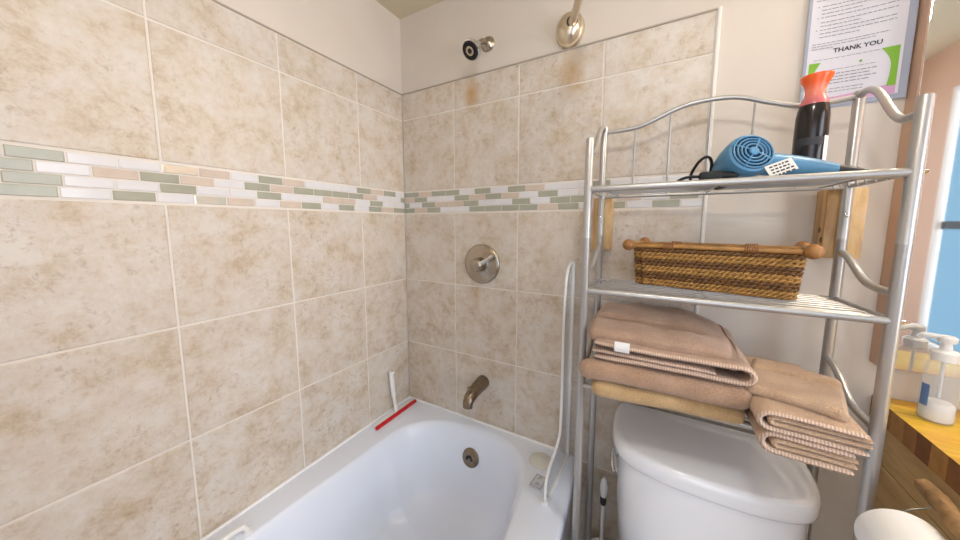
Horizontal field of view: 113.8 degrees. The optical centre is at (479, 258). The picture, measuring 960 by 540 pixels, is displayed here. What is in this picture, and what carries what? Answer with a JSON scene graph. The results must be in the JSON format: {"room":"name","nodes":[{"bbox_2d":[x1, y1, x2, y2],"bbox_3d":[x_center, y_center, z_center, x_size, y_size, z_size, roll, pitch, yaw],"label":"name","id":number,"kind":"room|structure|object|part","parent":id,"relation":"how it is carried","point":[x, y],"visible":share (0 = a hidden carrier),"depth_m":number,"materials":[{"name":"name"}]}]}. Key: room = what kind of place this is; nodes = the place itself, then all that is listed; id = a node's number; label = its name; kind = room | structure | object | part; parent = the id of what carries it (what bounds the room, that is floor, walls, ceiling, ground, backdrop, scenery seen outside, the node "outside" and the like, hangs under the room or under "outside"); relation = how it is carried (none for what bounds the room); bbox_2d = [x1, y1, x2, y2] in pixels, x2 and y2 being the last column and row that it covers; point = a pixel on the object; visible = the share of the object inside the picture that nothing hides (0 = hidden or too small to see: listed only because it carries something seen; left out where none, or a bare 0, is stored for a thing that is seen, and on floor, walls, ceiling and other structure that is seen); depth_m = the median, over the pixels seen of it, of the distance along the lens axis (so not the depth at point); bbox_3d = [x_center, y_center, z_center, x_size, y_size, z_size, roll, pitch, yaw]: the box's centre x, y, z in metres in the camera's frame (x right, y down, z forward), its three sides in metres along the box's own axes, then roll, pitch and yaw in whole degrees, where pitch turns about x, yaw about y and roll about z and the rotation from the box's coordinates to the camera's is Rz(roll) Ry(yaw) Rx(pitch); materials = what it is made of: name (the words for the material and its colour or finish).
{"room":"bathroom","nodes":[
{"label":"bathroom","id":0,"kind":"room"},
{"bbox_2d":[217,0,409,395],"bbox_3d":[-0.913,0.099,0.737,0.092,2.260,2.200,4,7,29],"label":"wall","id":1,"kind":"structure","parent":0,"point":[363,36],"depth_m":1.22,"materials":[{"name":"paint"}]},
{"bbox_2d":[0,144,404,212],"bbox_3d":[-0.755,-0.201,0.880,0.006,0.096,1.537,4,7,29],"label":"trim","id":2,"kind":"structure","parent":1,"relation":"attached to","point":[9,150],"depth_m":0.79,"materials":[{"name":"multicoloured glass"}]},
{"bbox_2d":[0,0,408,539],"bbox_3d":[-0.756,0.249,0.930,0.008,1.918,1.540,4,7,29],"label":"wall tiles","id":3,"kind":"object","parent":1,"relation":"attached to","point":[166,367],"depth_m":0.83,"materials":[{"name":"tile"}]},
{"bbox_2d":[212,0,401,94],"bbox_3d":[-0.755,-0.706,0.825,0.010,0.005,1.540,4,7,29],"label":"trim","id":4,"kind":"structure","parent":1,"relation":"attached to","point":[216,1],"depth_m":1.05,"materials":[{"name":"beige tile"}]},
{"bbox_2d":[200,396,560,539],"bbox_3d":[-0.403,0.821,0.798,0.804,0.012,1.534,4,7,29],"label":"trim","id":5,"kind":"structure","parent":1,"relation":"attached to","point":[230,520],"depth_m":1.27,"materials":[{"name":"white"}]},
{"bbox_2d":[376,0,443,18],"bbox_3d":[0.176,-0.987,-0.006,2.600,0.060,2.200,4,7,29],"label":"ceiling","id":6,"kind":"structure","parent":0,"point":[401,9],"depth_m":1.37,"materials":[{"name":"beige paint"}]},
{"bbox_2d":[400,0,959,539],"bbox_3d":[0.695,0.067,1.032,2.408,2.260,0.092,4,7,29],"label":"wall","id":7,"kind":"structure","parent":0,"point":[762,44],"depth_m":0.88,"materials":[{"name":"paint"}]},
{"bbox_2d":[463,375,488,409],"bbox_3d":[-0.022,0.572,1.348,0.060,0.084,0.154,4,7,29],"label":"tub spout","id":8,"kind":"object","parent":7,"relation":"attached to","point":[481,383],"visible":1,"depth_m":1.32,"materials":[{"name":"silver metal"}]},
{"bbox_2d":[462,36,493,60],"bbox_3d":[-0.011,-0.822,1.208,0.081,0.127,0.136,4,7,29],"label":"shower","id":9,"kind":"object","parent":7,"relation":"attached to","point":[470,47],"visible":1,"depth_m":1.19,"materials":[{"name":"silver metal"}]},
{"bbox_3d":[0.007,-0.841,1.225,0.021,0.052,0.079,5,8,36],"label":"shower arm","id":10,"kind":"part","parent":9,"relation":"part of","materials":[{"name":"silver metal"}]},
{"bbox_2d":[465,244,499,283],"bbox_3d":[-0.007,0.026,1.332,0.172,0.172,0.065,4,7,29],"label":"shower valve","id":11,"kind":"object","parent":7,"relation":"attached to","point":[482,264],"visible":1,"depth_m":1.33,"materials":[{"name":"silver metal"}]},
{"bbox_3d":[0.021,0.009,1.295,0.072,0.054,0.026,4,7,29],"label":"lever","id":12,"kind":"part","parent":11,"relation":"part of","materials":[{"name":"silver metal"}]},
{"bbox_2d":[405,174,702,212],"bbox_3d":[0.155,-0.241,1.249,1.205,0.096,0.006,4,7,29],"label":"trim","id":13,"kind":"structure","parent":7,"relation":"attached to","point":[414,207],"depth_m":1.22,"materials":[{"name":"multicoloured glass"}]},
{"bbox_2d":[402,10,717,539],"bbox_3d":[0.155,0.209,1.299,1.211,1.918,0.008,4,7,29],"label":"wall tiles","id":14,"kind":"object","parent":7,"relation":"attached to","point":[531,122],"depth_m":1.23,"materials":[{"name":"tile"}]},
{"bbox_2d":[402,7,717,95],"bbox_3d":[0.155,-0.747,1.194,1.208,0.005,0.010,4,7,29],"label":"trim","id":15,"kind":"structure","parent":7,"relation":"attached to","point":[713,9],"depth_m":1.08,"materials":[{"name":"beige tile"}]},
{"bbox_2d":[556,0,584,48],"bbox_3d":[0.002,-0.722,0.396,0.213,0.120,1.551,3,7,28],"label":"curtain rod","id":16,"kind":"object","parent":7,"relation":"attached to","point":[570,30],"visible":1,"depth_m":1.06,"materials":[{"name":"silver metal"}]},
{"bbox_3d":[0.003,-0.722,0.378,0.194,0.025,1.525,4,7,29],"label":"rod","id":17,"kind":"part","parent":16,"relation":"part of","materials":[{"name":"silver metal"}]},
{"bbox_2d":[592,198,613,249],"bbox_3d":[0.421,-0.119,1.073,0.057,0.172,0.056,4,7,29],"label":"spacer","id":18,"kind":"object","parent":7,"relation":"attached to","point":[609,203],"visible":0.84,"depth_m":1.05,"materials":[{"name":"brown wood"}]},
{"bbox_2d":[687,6,721,417],"bbox_3d":[0.684,0.239,0.997,0.010,1.924,0.011,4,7,29],"label":"trim","id":19,"kind":"structure","parent":7,"relation":"attached to","point":[719,13],"depth_m":0.92,"materials":[{"name":"white"}]},
{"bbox_2d":[812,187,868,258],"bbox_3d":[0.913,-0.089,0.799,0.069,0.172,0.064,4,7,29],"label":"spacer","id":20,"kind":"object","parent":7,"relation":"attached to","point":[828,201],"visible":0.78,"depth_m":0.78,"materials":[{"name":"brown wood"}]},
{"bbox_2d":[799,0,918,106],"bbox_3d":[0.928,-0.535,0.774,0.184,0.297,0.008,4,7,30],"label":"paper notice","id":21,"kind":"object","parent":7,"relation":"attached to","point":[866,43],"visible":0.8,"depth_m":0.77,"materials":[{"name":"white paper"}]},
{"bbox_2d":[829,84,894,98],"bbox_3d":[0.925,-0.413,0.788,0.155,0.024,0.005,4,7,29],"label":"artwork","id":22,"kind":"object","parent":21,"relation":"attached to","point":[839,91],"depth_m":0.78,"materials":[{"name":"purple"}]},
{"bbox_2d":[869,0,959,378],"bbox_3d":[1.312,-0.242,0.566,0.710,1.065,0.042,4,7,29],"label":"wall mirror","id":23,"kind":"object","parent":7,"relation":"attached to","point":[932,303],"visible":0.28,"depth_m":0.71,"materials":[{"name":"beige mirror"}]},
{"bbox_3d":[0.176,1.319,0.245,2.600,0.060,2.200,4,7,29],"label":"floor","id":24,"kind":"structure","parent":0,"visible":0},
{"bbox_2d":[206,398,574,539],"bbox_3d":[-0.358,1.008,0.789,0.902,0.440,1.528,4,7,29],"label":"bathtub","id":25,"kind":"object","parent":24,"relation":"on","point":[430,472],"visible":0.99,"depth_m":1.26,"materials":[{"name":"white ceramic"}]},
{"bbox_2d":[373,371,416,429],"bbox_3d":[-0.415,0.645,1.497,0.060,0.204,0.260,4,7,29],"label":"squeegee","id":26,"kind":"object","parent":25,"relation":"on","point":[403,407],"visible":1,"depth_m":1.50,"materials":[{"name":"white plastic"}]},
{"bbox_3d":[-0.419,0.640,1.509,0.042,0.197,0.027,4,7,29],"label":"handle","id":27,"kind":"part","parent":26,"relation":"part of","materials":[{"name":"white plastic"}]},
{"bbox_3d":[-0.395,0.740,1.496,0.014,0.013,0.260,4,7,29],"label":"blade","id":28,"kind":"part","parent":26,"relation":"part of","materials":[{"name":"red rubber"}]},
{"bbox_3d":[-0.040,0.881,1.390,0.084,0.085,0.042,4,7,29],"label":"overflow plate","id":29,"kind":"part","parent":25,"relation":"part of","materials":[{"name":"silver metal"}]},
{"bbox_2d":[529,474,544,490],"bbox_3d":[0.206,0.785,1.101,0.044,0.008,0.062,5,8,36],"label":"sachet","id":30,"kind":"object","parent":25,"relation":"on","point":[537,483],"visible":0.85,"depth_m":1.10,"materials":[{"name":"grey plastic"}]},
{"bbox_2d":[529,452,552,469],"bbox_3d":[0.233,0.771,1.204,0.090,0.016,0.090,4,7,29],"label":"drain cover","id":31,"kind":"object","parent":25,"relation":"on","point":[538,460],"visible":0.94,"depth_m":1.20,"materials":[{"name":"white plastic"}]},
{"bbox_2d":[541,261,575,507],"bbox_3d":[0.276,0.403,1.086,0.024,0.773,0.273,4,7,29],"label":"guard","id":32,"kind":"object","parent":25,"relation":"on","point":[546,500],"visible":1,"depth_m":1.15,"materials":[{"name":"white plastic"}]},
{"bbox_2d":[591,477,607,539],"bbox_3d":[0.439,0.982,1.129,0.100,0.418,0.100,4,7,29],"label":"toilet brush","id":33,"kind":"object","parent":24,"relation":"on","point":[603,485],"visible":1,"depth_m":1.11,"materials":[{"name":"white plastic"}]},
{"bbox_2d":[610,402,820,539],"bbox_3d":[0.517,0.881,0.734,0.462,0.705,0.670,4,7,29],"label":"toilet","id":34,"kind":"object","parent":24,"relation":"on","point":[679,477],"visible":0.96,"depth_m":0.79,"materials":[{"name":"white ceramic"}]},
{"bbox_3d":[0.396,0.587,0.919,0.027,0.042,0.078,4,7,29],"label":"flush lever","id":35,"kind":"part","parent":34,"relation":"part of","materials":[{"name":"silver metal"}]},
{"bbox_3d":[0.611,0.718,0.883,0.434,0.318,0.272,4,7,29],"label":"tank","id":36,"kind":"part","parent":34,"relation":"part of","materials":[{"name":"white ceramic"}]},
{"bbox_2d":[572,86,935,539],"bbox_3d":[0.590,0.389,0.855,0.588,1.658,0.251,4,7,29],"label":"storage rack","id":37,"kind":"object","parent":24,"relation":"on","point":[921,118],"visible":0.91,"depth_m":0.73,"materials":[{"name":"silver metal"}]},
{"bbox_3d":[0.288,0.447,0.902,0.024,1.532,0.024,4,7,29],"label":"post","id":38,"kind":"part","parent":37,"relation":"part of","materials":[{"name":"silver metal"}]},
{"bbox_3d":[0.344,0.264,0.982,0.015,0.078,0.228,4,7,29],"label":"arm","id":39,"kind":"part","parent":37,"relation":"part of","materials":[{"name":"silver metal"}]},
{"bbox_3d":[0.344,0.077,0.961,0.010,0.012,0.227,4,7,29],"label":"rail","id":40,"kind":"part","parent":37,"relation":"part of","materials":[{"name":"silver metal"}]},
{"bbox_3d":[0.344,-0.004,0.953,0.015,0.077,0.228,4,7,29],"label":"arm","id":41,"kind":"part","parent":37,"relation":"part of","materials":[{"name":"silver metal"}]},
{"bbox_3d":[0.401,0.383,1.094,0.024,1.618,0.024,4,7,29],"label":"post","id":42,"kind":"part","parent":37,"relation":"part of","materials":[{"name":"silver metal"}]},
{"bbox_3d":[0.345,-0.350,0.916,0.015,0.120,0.229,4,7,29],"label":"arm","id":43,"kind":"part","parent":37,"relation":"part of","materials":[{"name":"silver metal"}]},
{"bbox_2d":[591,379,744,423],"bbox_3d":[0.496,0.329,0.879,0.330,0.047,0.305,2,7,25],"label":"bath towel","id":44,"kind":"object","parent":37,"relation":"on","point":[611,390],"visible":0.23,"depth_m":0.74,"materials":[{"name":"beige fabric"}]},
{"bbox_2d":[579,357,752,409],"bbox_3d":[0.487,0.280,0.875,0.361,0.061,0.325,3,7,27],"label":"bath towel","id":45,"kind":"object","parent":44,"relation":"on","point":[706,391],"visible":0.37,"depth_m":0.73,"materials":[{"name":"beige fabric"}]},
{"bbox_2d":[588,302,755,386],"bbox_3d":[0.499,0.206,0.864,0.354,0.090,0.325,4,7,29],"label":"bath towel","id":46,"kind":"object","parent":45,"relation":"on","point":[678,341],"visible":1,"depth_m":0.77,"materials":[{"name":"brown fabric"}]},
{"bbox_3d":[0.644,0.085,0.922,0.560,0.010,0.010,4,7,29],"label":"shelf rail","id":47,"kind":"part","parent":37,"relation":"part of","materials":[{"name":"silver metal"}]},
{"bbox_2d":[622,237,824,299],"bbox_3d":[0.624,0.015,0.853,0.398,0.131,0.217,5,8,40],"label":"wicker basket","id":48,"kind":"object","parent":37,"relation":"on","point":[755,270],"visible":1,"depth_m":0.79,"materials":[{"name":"brown wicker"}]},
{"bbox_3d":[0.583,-0.028,0.801,0.368,0.014,0.013,5,8,40],"label":"rim rod","id":49,"kind":"part","parent":48,"relation":"part of","materials":[{"name":"wood"}]},
{"bbox_3d":[0.662,-0.037,0.893,0.368,0.014,0.013,5,8,40],"label":"rim rod","id":50,"kind":"part","parent":48,"relation":"part of","materials":[{"name":"wood"}]},
{"bbox_3d":[0.644,-0.187,0.892,0.560,0.010,0.010,4,7,29],"label":"shelf rail","id":51,"kind":"part","parent":37,"relation":"part of","materials":[{"name":"silver metal"}]},
{"bbox_3d":[0.531,0.373,0.755,0.560,0.017,0.017,4,7,29],"label":"shelf rail","id":52,"kind":"part","parent":37,"relation":"part of","materials":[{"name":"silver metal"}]},
{"bbox_3d":[0.644,-0.415,0.868,0.560,0.064,0.012,4,7,29],"label":"crest rail","id":53,"kind":"part","parent":37,"relation":"part of","materials":[{"name":"silver metal"}]},
{"bbox_2d":[593,279,872,314],"bbox_3d":[0.588,0.093,0.824,0.547,0.014,0.227,4,7,29],"label":"wire shelf","id":54,"kind":"object","parent":37,"relation":"attached to","point":[832,301],"depth_m":0.74,"materials":[{"name":"silver metal"}]},
{"bbox_3d":[0.531,0.102,0.726,0.560,0.017,0.017,4,7,29],"label":"shelf rail","id":55,"kind":"part","parent":37,"relation":"part of","materials":[{"name":"silver metal"}]},
{"bbox_2d":[593,178,898,197],"bbox_3d":[0.588,-0.178,0.794,0.547,0.014,0.227,4,7,29],"label":"wire shelf","id":56,"kind":"object","parent":37,"relation":"attached to","point":[848,184],"depth_m":0.76,"materials":[{"name":"silver metal"}]},
{"bbox_3d":[0.531,-0.170,0.696,0.560,0.017,0.017,4,7,29],"label":"shelf rail","id":57,"kind":"part","parent":37,"relation":"part of","materials":[{"name":"silver metal"}]},
{"bbox_2d":[677,135,869,189],"bbox_3d":[0.657,-0.224,0.724,0.346,0.109,0.165,4,7,29],"label":"hair dryer","id":58,"kind":"object","parent":37,"relation":"on","point":[747,155],"visible":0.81,"depth_m":0.69,"materials":[{"name":"blue plastic"}]},
{"bbox_3d":[0.659,-0.214,0.751,0.351,0.065,0.120,2,6,17],"label":"cord","id":59,"kind":"part","parent":58,"relation":"part of","materials":[{"name":"black rubber"}]},
{"bbox_2d":[733,135,773,167],"bbox_3d":[0.599,-0.235,0.686,0.080,0.075,0.029,1,6,7],"label":"grille","id":60,"kind":"object","parent":58,"relation":"attached to","point":[749,151],"depth_m":0.69,"materials":[{"name":"blue plastic"}]},
{"bbox_3d":[0.689,-0.209,0.699,0.161,0.059,0.050,2,7,20],"label":"handle","id":61,"kind":"part","parent":58,"relation":"part of","materials":[{"name":"blue plastic"}]},
{"bbox_2d":[744,408,858,475],"bbox_3d":[0.682,0.346,0.716,0.138,0.046,0.315,4,7,29],"label":"hand towel","id":62,"kind":"object","parent":37,"relation":"on","point":[843,462],"visible":0.24,"depth_m":0.58,"materials":[{"name":"beige fabric"}]},
{"bbox_2d":[746,356,875,455],"bbox_3d":[0.685,0.304,0.709,0.161,0.049,0.320,4,7,29],"label":"hand towel","id":63,"kind":"object","parent":62,"relation":"on","point":[776,417],"visible":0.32,"depth_m":0.58,"materials":[{"name":"beige fabric"}]},
{"bbox_2d":[745,358,848,421],"bbox_3d":[0.675,0.273,0.676,0.175,0.037,0.148,-6,9,-44],"label":"washcloth","id":64,"kind":"object","parent":63,"relation":"on","point":[821,394],"visible":0.88,"depth_m":0.65,"materials":[{"name":"beige fabric"}]},
{"bbox_2d":[791,70,834,160],"bbox_3d":[0.758,-0.295,0.718,0.057,0.234,0.057,-5,8,-40],"label":"bottle","id":65,"kind":"object","parent":37,"relation":"on","point":[812,121],"visible":0.88,"depth_m":0.70,"materials":[{"name":"black plastic"}]},
{"bbox_3d":[0.887,0.413,0.818,0.024,1.618,0.024,4,7,29],"label":"post","id":66,"kind":"part","parent":37,"relation":"part of","materials":[{"name":"silver metal"}]},
{"bbox_3d":[0.831,0.294,0.706,0.015,0.078,0.228,4,7,29],"label":"arm","id":67,"kind":"part","parent":37,"relation":"part of","materials":[{"name":"silver metal"}]},
{"bbox_3d":[0.831,0.107,0.686,0.010,0.012,0.227,4,7,29],"label":"rail","id":68,"kind":"part","parent":37,"relation":"part of","materials":[{"name":"silver metal"}]},
{"bbox_3d":[0.831,0.026,0.677,0.015,0.077,0.228,4,7,29],"label":"arm","id":69,"kind":"part","parent":37,"relation":"part of","materials":[{"name":"silver metal"}]},
{"bbox_3d":[0.831,-0.164,0.656,0.010,0.012,0.227,4,7,29],"label":"rail","id":70,"kind":"part","parent":37,"relation":"part of","materials":[{"name":"silver metal"}]},
{"bbox_3d":[0.831,-0.320,0.640,0.015,0.120,0.229,4,7,29],"label":"arm","id":71,"kind":"part","parent":37,"relation":"part of","materials":[{"name":"silver metal"}]},
{"bbox_3d":[0.775,0.477,0.627,0.024,1.532,0.024,4,7,29],"label":"post","id":72,"kind":"part","parent":37,"relation":"part of","materials":[{"name":"silver metal"}]},
{"bbox_2d":[874,430,959,539],"bbox_3d":[1.225,0.861,0.420,0.769,0.812,0.582,4,7,29],"label":"vanity cabinet","id":73,"kind":"object","parent":24,"relation":"on","point":[896,489],"visible":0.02,"depth_m":0.71,"materials":[{"name":"brown wood"}]},
{"bbox_2d":[869,395,959,494],"bbox_3d":[1.227,0.430,0.383,0.789,0.054,0.566,4,7,29],"label":"countertop","id":74,"kind":"structure","parent":73,"relation":"on","point":[937,445],"depth_m":0.67,"materials":[{"name":"brown wood"}]},
{"bbox_2d":[917,332,959,423],"bbox_3d":[1.034,0.267,0.706,0.052,0.197,0.060,1,6,6],"label":"soap dispenser","id":75,"kind":"object","parent":74,"relation":"on","point":[937,410],"visible":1,"depth_m":0.70,"materials":[{"name":"white plastic"}]},
{"bbox_2d":[903,479,959,539],"bbox_3d":[0.753,0.468,0.448,0.121,0.086,0.322,4,7,29],"label":"paper holder","id":76,"kind":"object","parent":73,"relation":"attached to","point":[941,503],"visible":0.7,"depth_m":0.54,"materials":[{"name":"brown wood"}]},
{"bbox_2d":[854,509,945,539],"bbox_3d":[0.721,0.504,0.515,0.111,0.111,0.100,4,7,29],"label":"toilet paper roll","id":77,"kind":"object","parent":76,"relation":"hanging from","point":[875,524],"visible":1,"depth_m":0.54,"materials":[{"name":"white paper"}]}
]}

